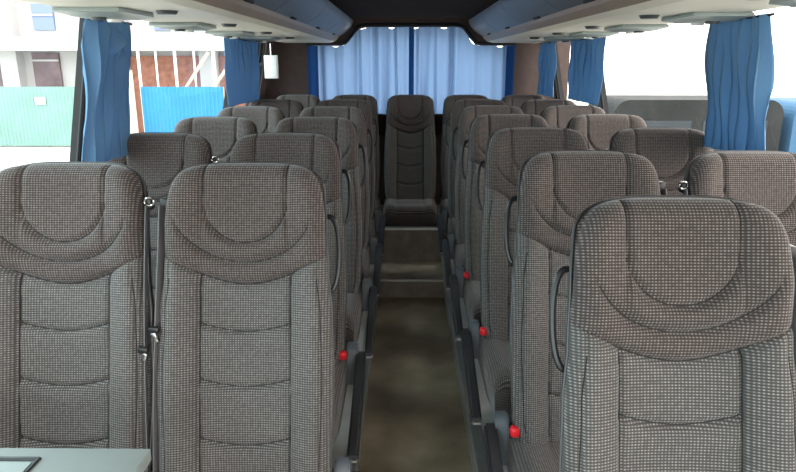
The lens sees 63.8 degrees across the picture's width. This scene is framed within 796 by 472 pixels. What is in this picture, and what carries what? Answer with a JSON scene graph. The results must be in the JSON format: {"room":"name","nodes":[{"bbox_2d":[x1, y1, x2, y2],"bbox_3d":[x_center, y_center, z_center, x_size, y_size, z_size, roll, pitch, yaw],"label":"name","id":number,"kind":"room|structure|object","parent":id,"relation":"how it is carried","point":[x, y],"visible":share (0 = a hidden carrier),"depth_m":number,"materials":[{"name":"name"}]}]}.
{"room":"vehicle interior","nodes":[
{"label":"vehicle interior","id":0,"kind":"room"},
{"bbox_2d":[0,88,795,170],"bbox_3d":[0.164,-1.330,15.182,120.000,0.100,110.000,0,15,1],"label":"ground","id":1,"kind":"structure","parent":0,"point":[10,156],"depth_m":20.56,"materials":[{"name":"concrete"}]},
{"bbox_2d":[0,87,74,145],"bbox_3d":[-11.675,-3.781,20.389,3.400,1.900,0.105,0,15,1],"label":"fence panel","id":2,"kind":"object","parent":1,"relation":"on","point":[23,122],"visible":0.87,"depth_m":20.35,"materials":[{"name":"teal"}]},
{"bbox_2d":[34,97,45,103],"bbox_3d":[-11.276,-4.259,20.163,0.320,0.220,0.010,0,15,1],"label":"notice sheet","id":3,"kind":"object","parent":2,"relation":"attached to","point":[38,100],"visible":1,"depth_m":20.16,"materials":[{"name":"white paper"}]},
{"bbox_2d":[129,70,138,132],"bbox_3d":[-8.329,-3.925,19.962,0.280,2.400,0.160,0,15,1],"label":"timber post","id":4,"kind":"object","parent":1,"relation":"on","point":[133,113],"visible":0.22,"depth_m":19.89,"materials":[{"name":"beige wood"}]},
{"bbox_2d":[133,20,144,131],"bbox_3d":[-8.123,-5.787,19.951,0.083,6.000,0.083,6,16,22],"label":"scaffold pole","id":5,"kind":"object","parent":1,"relation":"on","point":[134,21],"visible":0.47,"depth_m":19.97,"materials":[{"name":"white metal"}]},
{"bbox_2d":[152,26,158,86],"bbox_3d":[-7.573,-5.785,19.945,0.055,6.000,0.055,6,16,22],"label":"scaffold pole","id":6,"kind":"object","parent":1,"relation":"on","point":[152,26],"visible":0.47,"depth_m":19.98,"materials":[{"name":"white metal"}]},
{"bbox_2d":[171,30,178,86],"bbox_3d":[-6.973,-5.784,19.939,0.083,6.000,0.083,6,16,22],"label":"scaffold pole","id":7,"kind":"object","parent":1,"relation":"on","point":[172,31],"visible":0.47,"depth_m":19.96,"materials":[{"name":"white metal"}]},
{"bbox_2d":[0,0,364,132],"bbox_3d":[-12.493,-9.384,21.841,22.500,11.950,5.200,0,15,1],"label":"building","id":8,"kind":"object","parent":1,"relation":"on","point":[38,44],"visible":0.27,"depth_m":21.24,"materials":[{"name":"white concrete"}]},
{"bbox_2d":[140,87,224,131],"bbox_3d":[-6.775,-3.767,20.337,2.600,1.900,0.105,0,15,1],"label":"fence panel","id":9,"kind":"object","parent":1,"relation":"on","point":[163,108],"visible":0.61,"depth_m":20.19,"materials":[{"name":"blue"}]},
{"bbox_2d":[191,33,196,86],"bbox_3d":[-6.373,-5.782,19.932,0.055,6.000,0.055,6,16,22],"label":"scaffold pole","id":10,"kind":"object","parent":1,"relation":"on","point":[191,33],"visible":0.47,"depth_m":19.98,"materials":[{"name":"white metal"}]},
{"bbox_2d":[210,35,216,86],"bbox_3d":[-5.774,-5.780,19.926,0.083,6.000,0.083,6,16,22],"label":"scaffold pole","id":11,"kind":"object","parent":1,"relation":"on","point":[211,36],"visible":0.47,"depth_m":19.98,"materials":[{"name":"white metal"}]},
{"bbox_2d":[588,95,783,150],"bbox_3d":[5.541,-1.764,12.814,3.100,1.980,1.825,0,15,1],"label":"van","id":12,"kind":"object","parent":1,"relation":"on","point":[682,111],"visible":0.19,"depth_m":11.78,"materials":[{"name":"grey metal"}]},
{"bbox_2d":[770,98,795,152],"bbox_3d":[9.390,-1.728,12.780,4.200,1.930,1.825,0,15,1],"label":"van","id":13,"kind":"object","parent":1,"relation":"on","point":[787,143],"visible":0.11,"depth_m":12.00,"materials":[{"name":"blue metal"}]},
{"bbox_2d":[329,0,498,18],"bbox_3d":[0.078,-1.050,2.367,2.600,0.135,7.120,0,15,1],"label":"ceiling","id":14,"kind":"structure","parent":0,"point":[355,9],"depth_m":4.72,"materials":[{"name":"plastic"}]},
{"bbox_2d":[17,0,353,42],"bbox_3d":[-0.813,-0.923,2.435,0.742,0.237,7.065,0,15,1],"label":"luggage rack","id":15,"kind":"object","parent":14,"relation":"attached to","point":[284,21],"visible":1,"depth_m":2.78,"materials":[{"name":"beige plastic"}]},
{"bbox_2d":[90,17,106,20],"bbox_3d":[-0.986,-0.717,2.107,0.052,0.012,0.052,0,15,1],"label":"lamp","id":16,"kind":"object","parent":15,"relation":"attached to","point":[92,18],"depth_m":2.09,"materials":[{"name":"grey metal"}]},
{"bbox_2d":[81,18,131,161],"bbox_3d":[-1.103,-0.564,2.451,0.099,0.515,0.639,0,15,1],"label":"curtain","id":17,"kind":"object","parent":15,"relation":"hanging from","point":[105,45],"visible":0.99,"depth_m":2.40,"materials":[{"name":"blue fabric"}]},
{"bbox_2d":[107,19,121,22],"bbox_3d":[-0.985,-0.748,2.222,0.052,0.012,0.052,0,15,1],"label":"lamp","id":18,"kind":"object","parent":15,"relation":"attached to","point":[109,20],"depth_m":2.21,"materials":[{"name":"white"}]},
{"bbox_2d":[224,38,259,106],"bbox_3d":[-1.112,-1.193,4.642,0.055,0.451,1.000,0,15,0],"label":"curtain","id":19,"kind":"object","parent":15,"relation":"hanging from","point":[241,67],"visible":0.98,"depth_m":4.54,"materials":[{"name":"blue fabric"}]},
{"bbox_2d":[259,43,278,77],"bbox_3d":[-1.125,-1.479,5.412,0.218,0.285,0.040,0,15,1],"label":"box","id":20,"kind":"object","parent":15,"relation":"hanging from","point":[270,64],"visible":0.84,"depth_m":5.41,"materials":[{"name":"white plastic"}]},
{"bbox_2d":[468,0,795,42],"bbox_3d":[0.969,-0.917,2.416,0.742,0.237,7.065,0,15,1],"label":"luggage rack","id":21,"kind":"object","parent":14,"relation":"attached to","point":[504,21],"visible":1,"depth_m":2.86,"materials":[{"name":"beige plastic"}]},
{"bbox_2d":[537,41,556,96],"bbox_3d":[1.264,-1.420,5.455,0.055,0.439,0.620,0,15,1],"label":"curtain","id":22,"kind":"object","parent":21,"relation":"hanging from","point":[547,59],"visible":1,"depth_m":5.38,"materials":[{"name":"blue fabric"}]},
{"bbox_2d":[568,37,605,105],"bbox_3d":[1.294,-1.152,4.450,0.072,0.429,0.860,0,15,1],"label":"curtain","id":23,"kind":"object","parent":21,"relation":"hanging from","point":[586,67],"visible":0.96,"depth_m":4.36,"materials":[{"name":"blue fabric"}]},
{"bbox_2d":[690,23,704,25],"bbox_3d":[1.138,-0.805,2.432,0.052,0.012,0.052,0,15,1],"label":"lamp","id":24,"kind":"object","parent":21,"relation":"attached to","point":[692,24],"depth_m":2.42,"materials":[{"name":"white plastic"}]},
{"bbox_2d":[705,21,719,23],"bbox_3d":[1.137,-0.774,2.316,0.052,0.012,0.052,0,15,1],"label":"lamp","id":25,"kind":"object","parent":21,"relation":"attached to","point":[706,22],"depth_m":2.30,"materials":[{"name":"grey metal"}]},
{"bbox_2d":[704,13,774,150],"bbox_3d":[1.280,-0.566,2.438,0.088,0.504,0.490,0,15,1],"label":"curtain","id":26,"kind":"object","parent":21,"relation":"hanging from","point":[739,62],"visible":0.92,"depth_m":2.38,"materials":[{"name":"blue fabric"}]},
{"bbox_2d":[359,297,472,471],"bbox_3d":[0.078,0.998,2.924,3.020,0.060,7.120,0,15,1],"label":"floor","id":27,"kind":"structure","parent":0,"point":[414,421],"depth_m":3.36,"materials":[{"name":"plastic"}]},
{"bbox_2d":[332,263,378,471],"bbox_3d":[-0.752,0.948,2.650,1.165,0.180,5.400,0,15,1],"label":"trim","id":28,"kind":"structure","parent":27,"relation":"on","point":[340,447],"depth_m":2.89,"materials":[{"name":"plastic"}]},
{"bbox_2d":[0,448,150,471],"bbox_3d":[-0.920,0.869,1.174,0.800,0.746,0.550,0,15,1],"label":"folding table","id":29,"kind":"object","parent":28,"relation":"on","point":[11,459],"visible":1,"depth_m":1.30,"materials":[{"name":"plastic"}]},
{"bbox_2d":[0,462,31,471],"bbox_3d":[-1.000,0.510,1.095,0.520,0.003,0.410,0,15,1],"label":"tray","id":30,"kind":"object","parent":29,"relation":"on","point":[4,466],"depth_m":1.27,"materials":[{"name":"plastic"}]},
{"bbox_2d":[0,161,154,471],"bbox_3d":[-0.922,0.471,1.689,0.499,1.245,0.742,0,15,1],"label":"seat","id":31,"kind":"object","parent":28,"relation":"on","point":[77,298],"visible":0.97,"depth_m":1.76,"materials":[{"name":"fabric"}]},
{"bbox_2d":[105,132,218,321],"bbox_3d":[-0.958,0.263,2.452,0.499,1.245,0.742,0,15,1],"label":"seat","id":32,"kind":"object","parent":28,"relation":"on","point":[159,157],"visible":0.17,"depth_m":2.52,"materials":[{"name":"fabric"}]},
{"bbox_2d":[174,116,257,161],"bbox_3d":[-0.944,0.056,3.214,0.499,1.245,0.742,0,15,1],"label":"seat","id":33,"kind":"object","parent":28,"relation":"on","point":[222,132],"visible":0.14,"depth_m":3.28,"materials":[{"name":"fabric"}]},
{"bbox_2d":[218,106,284,132],"bbox_3d":[-0.941,-0.156,3.996,0.499,1.245,0.742,0,15,1],"label":"seat","id":34,"kind":"object","parent":28,"relation":"on","point":[265,118],"visible":0.21,"depth_m":4.06,"materials":[{"name":"fabric"}]},
{"bbox_2d":[148,162,355,471],"bbox_3d":[-0.388,0.477,1.665,0.569,1.245,0.780,0,15,1],"label":"seat","id":35,"kind":"object","parent":28,"relation":"on","point":[242,334],"visible":1,"depth_m":1.75,"materials":[{"name":"fabric"}]},
{"bbox_2d":[248,99,303,118],"bbox_3d":[-0.932,-0.366,4.768,0.499,1.245,0.742,0,15,1],"label":"seat","id":36,"kind":"object","parent":28,"relation":"on","point":[290,108],"visible":0.16,"depth_m":4.83,"materials":[{"name":"fabric"}]},
{"bbox_2d":[225,132,365,462],"bbox_3d":[-0.415,0.270,2.428,0.569,1.245,0.780,0,15,1],"label":"seat","id":37,"kind":"object","parent":28,"relation":"on","point":[320,153],"visible":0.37,"depth_m":2.50,"materials":[{"name":"grey fabric"}]},
{"bbox_2d":[333,360,347,446],"bbox_3d":[-0.450,0.591,2.420,0.486,0.169,0.520,0,15,1],"label":"seat cushion","id":38,"kind":"object","parent":37,"relation":"on","point":[341,366],"depth_m":2.39,"materials":[{"name":"fabric"}]},
{"bbox_2d":[274,116,376,357],"bbox_3d":[-0.394,0.063,3.190,0.569,1.245,0.780,0,15,1],"label":"seat","id":39,"kind":"object","parent":28,"relation":"on","point":[343,131],"visible":0.29,"depth_m":3.25,"materials":[{"name":"grey fabric"}]},
{"bbox_2d":[345,287,362,350],"bbox_3d":[-0.429,0.384,3.182,0.486,0.169,0.520,0,15,1],"label":"seat cushion","id":40,"kind":"object","parent":39,"relation":"on","point":[354,312],"depth_m":3.06,"materials":[{"name":"fabric"}]},
{"bbox_2d":[298,106,381,295],"bbox_3d":[-0.389,-0.150,3.972,0.569,1.245,0.780,0,15,1],"label":"seat","id":41,"kind":"object","parent":28,"relation":"on","point":[372,254],"visible":0.23,"depth_m":4.04,"materials":[{"name":"grey fabric"}]},
{"bbox_2d":[360,245,369,287],"bbox_3d":[-0.425,0.172,3.964,0.486,0.169,0.520,0,15,1],"label":"seat cushion","id":42,"kind":"object","parent":41,"relation":"on","point":[366,249],"depth_m":3.88,"materials":[{"name":"fabric"}]},
{"bbox_2d":[316,99,384,254],"bbox_3d":[-0.382,-0.360,4.744,0.569,1.245,0.780,0,15,1],"label":"seat","id":43,"kind":"object","parent":28,"relation":"on","point":[377,224],"visible":0.18,"depth_m":4.82,"materials":[{"name":"grey fabric"}]},
{"bbox_2d":[368,216,375,246],"bbox_3d":[-0.418,-0.038,4.736,0.486,0.169,0.520,0,15,1],"label":"seat cushion","id":44,"kind":"object","parent":43,"relation":"on","point":[372,230],"depth_m":4.70,"materials":[{"name":"fabric"}]},
{"bbox_2d":[379,261,443,297],"bbox_3d":[0.102,0.327,5.011,0.490,0.140,0.500,0,15,1],"label":"trim","id":45,"kind":"structure","parent":27,"relation":"on","point":[389,269],"depth_m":4.79,"materials":[{"name":"plastic"}]},
{"bbox_2d":[381,230,440,261],"bbox_3d":[0.104,0.065,5.173,0.490,0.280,0.050,0,15,1],"label":"trim","id":46,"kind":"structure","parent":45,"relation":"on","point":[399,245],"depth_m":5.15,"materials":[{"name":"carpet"}]},
{"bbox_2d":[385,226,437,229],"bbox_3d":[0.104,-0.062,5.125,0.490,0.020,0.045,0,15,1],"label":"trim","id":47,"kind":"structure","parent":46,"relation":"on","point":[386,227],"depth_m":5.11,"materials":[{"name":"metal"}]},
{"bbox_2d":[380,279,442,281],"bbox_3d":[0.099,0.328,4.754,0.490,0.016,0.025,0,15,1],"label":"trim","id":48,"kind":"structure","parent":45,"relation":"attached to","point":[381,280],"depth_m":4.75,"materials":[{"name":"metal"}]},
{"bbox_2d":[441,255,507,471],"bbox_3d":[0.903,0.953,2.632,1.165,0.180,5.400,0,15,1],"label":"trim","id":49,"kind":"structure","parent":27,"relation":"on","point":[486,409],"depth_m":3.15,"materials":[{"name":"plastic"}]},
{"bbox_2d":[437,99,505,253],"bbox_3d":[0.585,-0.367,4.772,0.569,1.245,0.780,0,15,1],"label":"seat","id":50,"kind":"object","parent":49,"relation":"on","point":[444,223],"visible":0.28,"depth_m":4.84,"materials":[{"name":"grey fabric"}]},
{"bbox_2d":[447,215,455,241],"bbox_3d":[0.618,-0.046,4.763,0.486,0.169,0.520,0,15,1],"label":"seat cushion","id":51,"kind":"object","parent":50,"relation":"on","point":[451,218],"depth_m":4.74,"materials":[{"name":"fabric"}]},
{"bbox_2d":[442,105,523,289],"bbox_3d":[0.577,-0.176,4.067,0.569,1.245,0.780,0,15,1],"label":"seat","id":52,"kind":"object","parent":49,"relation":"on","point":[453,250],"visible":0.24,"depth_m":4.14,"materials":[{"name":"grey fabric"}]},
{"bbox_2d":[453,241,464,271],"bbox_3d":[0.611,0.146,4.059,0.486,0.169,0.520,0,15,1],"label":"seat cushion","id":53,"kind":"object","parent":52,"relation":"on","point":[458,246],"depth_m":4.04,"materials":[{"name":"fabric"}]},
{"bbox_2d":[449,114,548,339],"bbox_3d":[0.569,0.013,3.373,0.569,1.245,0.780,0,15,1],"label":"seat","id":54,"kind":"object","parent":49,"relation":"on","point":[465,285],"visible":0.34,"depth_m":3.44,"materials":[{"name":"grey fabric"}]},
{"bbox_2d":[463,278,481,326],"bbox_3d":[0.603,0.335,3.364,0.486,0.169,0.520,0,15,1],"label":"seat cushion","id":55,"kind":"object","parent":54,"relation":"on","point":[471,286],"depth_m":3.28,"materials":[{"name":"fabric"}]},
{"bbox_2d":[461,127,591,424],"bbox_3d":[0.563,0.210,2.649,0.569,1.245,0.780,0,15,1],"label":"seat","id":56,"kind":"object","parent":49,"relation":"on","point":[507,149],"visible":0.37,"depth_m":2.72,"materials":[{"name":"grey fabric"}]},
{"bbox_2d":[478,335,510,415],"bbox_3d":[0.596,0.531,2.640,0.486,0.169,0.520,0,15,1],"label":"seat cushion","id":57,"kind":"object","parent":56,"relation":"on","point":[493,350],"depth_m":2.51,"materials":[{"name":"fabric"}]},
{"bbox_2d":[520,99,575,115],"bbox_3d":[1.148,-0.371,4.784,0.499,1.245,0.742,0,15,1],"label":"seat","id":58,"kind":"object","parent":49,"relation":"on","point":[534,106],"visible":0.11,"depth_m":4.85,"materials":[{"name":"fabric"}]},
{"bbox_2d":[540,105,605,127],"bbox_3d":[1.140,-0.179,4.080,0.499,1.245,0.742,0,15,1],"label":"seat","id":59,"kind":"object","parent":49,"relation":"on","point":[558,115],"visible":0.13,"depth_m":4.15,"materials":[{"name":"fabric"}]},
{"bbox_2d":[483,150,666,471],"bbox_3d":[0.562,0.412,1.906,0.569,1.245,0.780,0,15,1],"label":"seat","id":60,"kind":"object","parent":49,"relation":"on","point":[554,187],"visible":0.55,"depth_m":1.99,"materials":[{"name":"grey fabric"}]},
{"bbox_2d":[507,419,559,471],"bbox_3d":[0.596,0.733,1.897,0.486,0.169,0.520,0,15,1],"label":"seat cushion","id":61,"kind":"object","parent":60,"relation":"on","point":[539,452],"depth_m":1.96,"materials":[{"name":"fabric"}]},
{"bbox_2d":[567,114,646,149],"bbox_3d":[1.132,0.010,3.385,0.499,1.245,0.742,0,15,1],"label":"seat","id":62,"kind":"object","parent":49,"relation":"on","point":[598,130],"visible":0.16,"depth_m":3.46,"materials":[{"name":"fabric"}]},
{"bbox_2d":[605,127,712,194],"bbox_3d":[1.126,0.206,2.662,0.499,1.245,0.742,0,15,1],"label":"seat","id":63,"kind":"object","parent":49,"relation":"on","point":[670,150],"visible":0.19,"depth_m":2.73,"materials":[{"name":"fabric"}]},
{"bbox_2d":[549,195,795,471],"bbox_3d":[0.540,0.602,1.207,0.569,1.245,0.780,0,15,1],"label":"seat","id":64,"kind":"object","parent":49,"relation":"on","point":[680,350],"visible":1,"depth_m":1.29,"materials":[{"name":"fabric"}]},
{"bbox_2d":[678,150,795,245],"bbox_3d":[1.122,0.408,1.918,0.499,1.245,0.742,0,15,1],"label":"seat","id":65,"kind":"object","parent":49,"relation":"on","point":[767,179],"visible":0.23,"depth_m":1.99,"materials":[{"name":"fabric"}]},
{"bbox_2d":[265,18,570,204],"bbox_3d":[0.117,-1.005,6.099,2.920,2.140,0.060,0,15,1],"label":"wall","id":66,"kind":"structure","parent":0,"point":[292,57],"depth_m":5.92,"materials":[{"name":"plastic"}]},
{"bbox_2d":[307,27,408,113],"bbox_3d":[-0.352,-1.462,5.848,0.935,0.853,0.070,0,15,1],"label":"curtain","id":67,"kind":"object","parent":66,"relation":"hanging from","point":[375,61],"visible":0.7,"depth_m":5.83,"materials":[{"name":"blue fabric"}]},
{"bbox_2d":[378,114,442,134],"bbox_3d":[0.116,-1.042,5.959,2.720,0.185,0.190,0,15,1],"label":"trim","id":68,"kind":"structure","parent":66,"relation":"attached to","point":[438,118],"depth_m":5.87,"materials":[{"name":"plastic"}]},
{"bbox_2d":[306,23,515,45],"bbox_3d":[0.117,-1.828,5.808,1.900,0.200,0.040,0,15,1],"label":"trim","id":69,"kind":"structure","parent":66,"relation":"attached to","point":[364,25],"depth_m":5.78,"materials":[{"name":"black plastic"}]},
{"bbox_2d":[375,204,446,254],"bbox_3d":[0.111,0.011,5.764,2.820,0.355,1.120,0,15,1],"label":"trim","id":70,"kind":"structure","parent":66,"relation":"attached to","point":[381,205],"depth_m":5.85,"materials":[{"name":"carpet"}]},
{"bbox_2d":[277,95,319,108],"bbox_3d":[-0.876,-0.644,5.448,0.460,1.065,0.742,0,15,1],"label":"seat","id":71,"kind":"object","parent":70,"relation":"on","point":[308,101],"visible":0.12,"depth_m":5.54,"materials":[{"name":"fabric"}]},
{"bbox_2d":[333,95,379,217],"bbox_3d":[-0.386,-0.643,5.443,0.460,1.065,0.742,0,15,1],"label":"seat","id":72,"kind":"object","parent":70,"relation":"on","point":[370,99],"visible":0.19,"depth_m":5.52,"materials":[{"name":"fabric"}]},
{"bbox_2d":[374,197,379,217],"bbox_3d":[-0.387,-0.230,5.440,0.452,0.169,0.520,0,15,1],"label":"seat cushion","id":73,"kind":"object","parent":72,"relation":"on","point":[377,201],"depth_m":5.43,"materials":[{"name":"fabric"}]},
{"bbox_2d":[383,95,436,226],"bbox_3d":[0.104,-0.642,5.438,0.460,1.065,0.742,0,15,1],"label":"seat","id":74,"kind":"object","parent":70,"relation":"on","point":[410,156],"visible":0.99,"depth_m":5.52,"materials":[{"name":"fabric"}]},
{"bbox_2d":[383,198,436,225],"bbox_3d":[0.103,-0.228,5.435,0.452,0.169,0.520,0,15,1],"label":"seat cushion","id":75,"kind":"object","parent":74,"relation":"on","point":[397,211],"depth_m":5.20,"materials":[{"name":"fabric"}]},
{"bbox_2d":[440,95,487,216],"bbox_3d":[0.594,-0.640,5.432,0.460,1.065,0.742,0,15,1],"label":"seat","id":76,"kind":"object","parent":70,"relation":"on","point":[449,100],"visible":0.27,"depth_m":5.51,"materials":[{"name":"fabric"}]},
{"bbox_2d":[440,197,448,216],"bbox_3d":[0.593,-0.227,5.429,0.452,0.169,0.520,0,15,1],"label":"seat cushion","id":77,"kind":"object","parent":76,"relation":"on","point":[444,200],"depth_m":5.41,"materials":[{"name":"fabric"}]},
{"bbox_2d":[501,95,544,107],"bbox_3d":[1.084,-0.639,5.427,0.460,1.065,0.742,0,15,1],"label":"seat","id":78,"kind":"object","parent":70,"relation":"on","point":[510,100],"visible":0.06,"depth_m":5.52,"materials":[{"name":"fabric"}]},
{"bbox_2d":[409,27,514,113],"bbox_3d":[0.574,-1.457,5.830,0.953,0.853,0.091,0,15,1],"label":"curtain","id":79,"kind":"object","parent":66,"relation":"hanging from","point":[443,63],"visible":0.7,"depth_m":5.82,"materials":[{"name":"blue fabric"}]},
{"bbox_3d":[-1.389,0.458,2.793,0.086,1.150,7.120,0,15,1],"label":"wall","id":80,"kind":"structure","parent":0,"visible":0},
{"bbox_2d":[69,18,85,160],"bbox_3d":[-1.287,-0.507,2.608,0.232,0.830,0.030,0,15,1],"label":"trim","id":81,"kind":"structure","parent":80,"relation":"attached to","point":[79,62],"depth_m":2.58,"materials":[{"name":"black plastic"}]},
{"bbox_2d":[76,66,85,160],"bbox_3d":[-1.292,-0.248,1.657,0.188,0.827,1.960,0,15,1],"label":"window","id":82,"kind":"structure","parent":80,"relation":"in","point":[82,95],"depth_m":2.60,"materials":[{"name":"clear glass"}]},
{"bbox_2d":[223,37,239,108],"bbox_3d":[-1.262,-1.109,4.822,0.232,0.830,0.060,0,15,1],"label":"trim","id":83,"kind":"structure","parent":80,"relation":"attached to","point":[225,96],"depth_m":4.82,"materials":[{"name":"black plastic"}]},
{"bbox_2d":[245,43,263,105],"bbox_3d":[-1.254,-1.303,5.536,0.232,0.830,0.100,0,15,1],"label":"trim","id":84,"kind":"structure","parent":80,"relation":"attached to","point":[261,45],"depth_m":5.45,"materials":[{"name":"black plastic"}]},
{"bbox_2d":[259,43,264,83],"bbox_3d":[-1.247,-1.333,5.647,0.188,0.827,0.150,0,15,1],"label":"window","id":85,"kind":"structure","parent":80,"relation":"in","point":[264,43],"depth_m":5.65,"materials":[{"name":"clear glass"}]},
{"bbox_2d":[259,41,273,99],"bbox_3d":[-1.250,-1.386,5.840,0.232,0.830,0.270,0,15,1],"label":"trim","id":86,"kind":"structure","parent":80,"relation":"attached to","point":[263,81],"depth_m":5.75,"materials":[{"name":"plastic"}]},
{"bbox_3d":[1.545,0.467,2.762,0.086,1.150,7.120,0,15,1],"label":"wall","id":87,"kind":"structure","parent":0,"visible":0},
{"bbox_2d":[551,41,560,98],"bbox_3d":[1.470,-1.234,5.283,0.188,0.827,1.295,0,15,1],"label":"window","id":88,"kind":"structure","parent":87,"relation":"in","point":[551,41],"depth_m":5.89,"materials":[{"name":"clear glass"}]},
{"bbox_2d":[549,41,563,98],"bbox_3d":[1.482,-1.404,5.908,0.232,0.830,0.020,0,15,1],"label":"trim","id":89,"kind":"structure","parent":87,"relation":"attached to","point":[558,64],"depth_m":5.89,"materials":[{"name":"black plastic"}]},
{"bbox_2d":[600,88,604,110],"bbox_3d":[1.451,-0.798,3.679,0.188,0.827,1.950,0,15,1],"label":"window","id":90,"kind":"structure","parent":87,"relation":"in","point":[601,93],"depth_m":4.62,"materials":[{"name":"clear glass"}]},
{"bbox_2d":[597,76,608,113],"bbox_3d":[1.468,-1.059,4.639,0.232,0.830,0.060,0,15,1],"label":"trim","id":91,"kind":"structure","parent":87,"relation":"attached to","point":[603,82],"depth_m":4.63,"materials":[{"name":"black plastic"}]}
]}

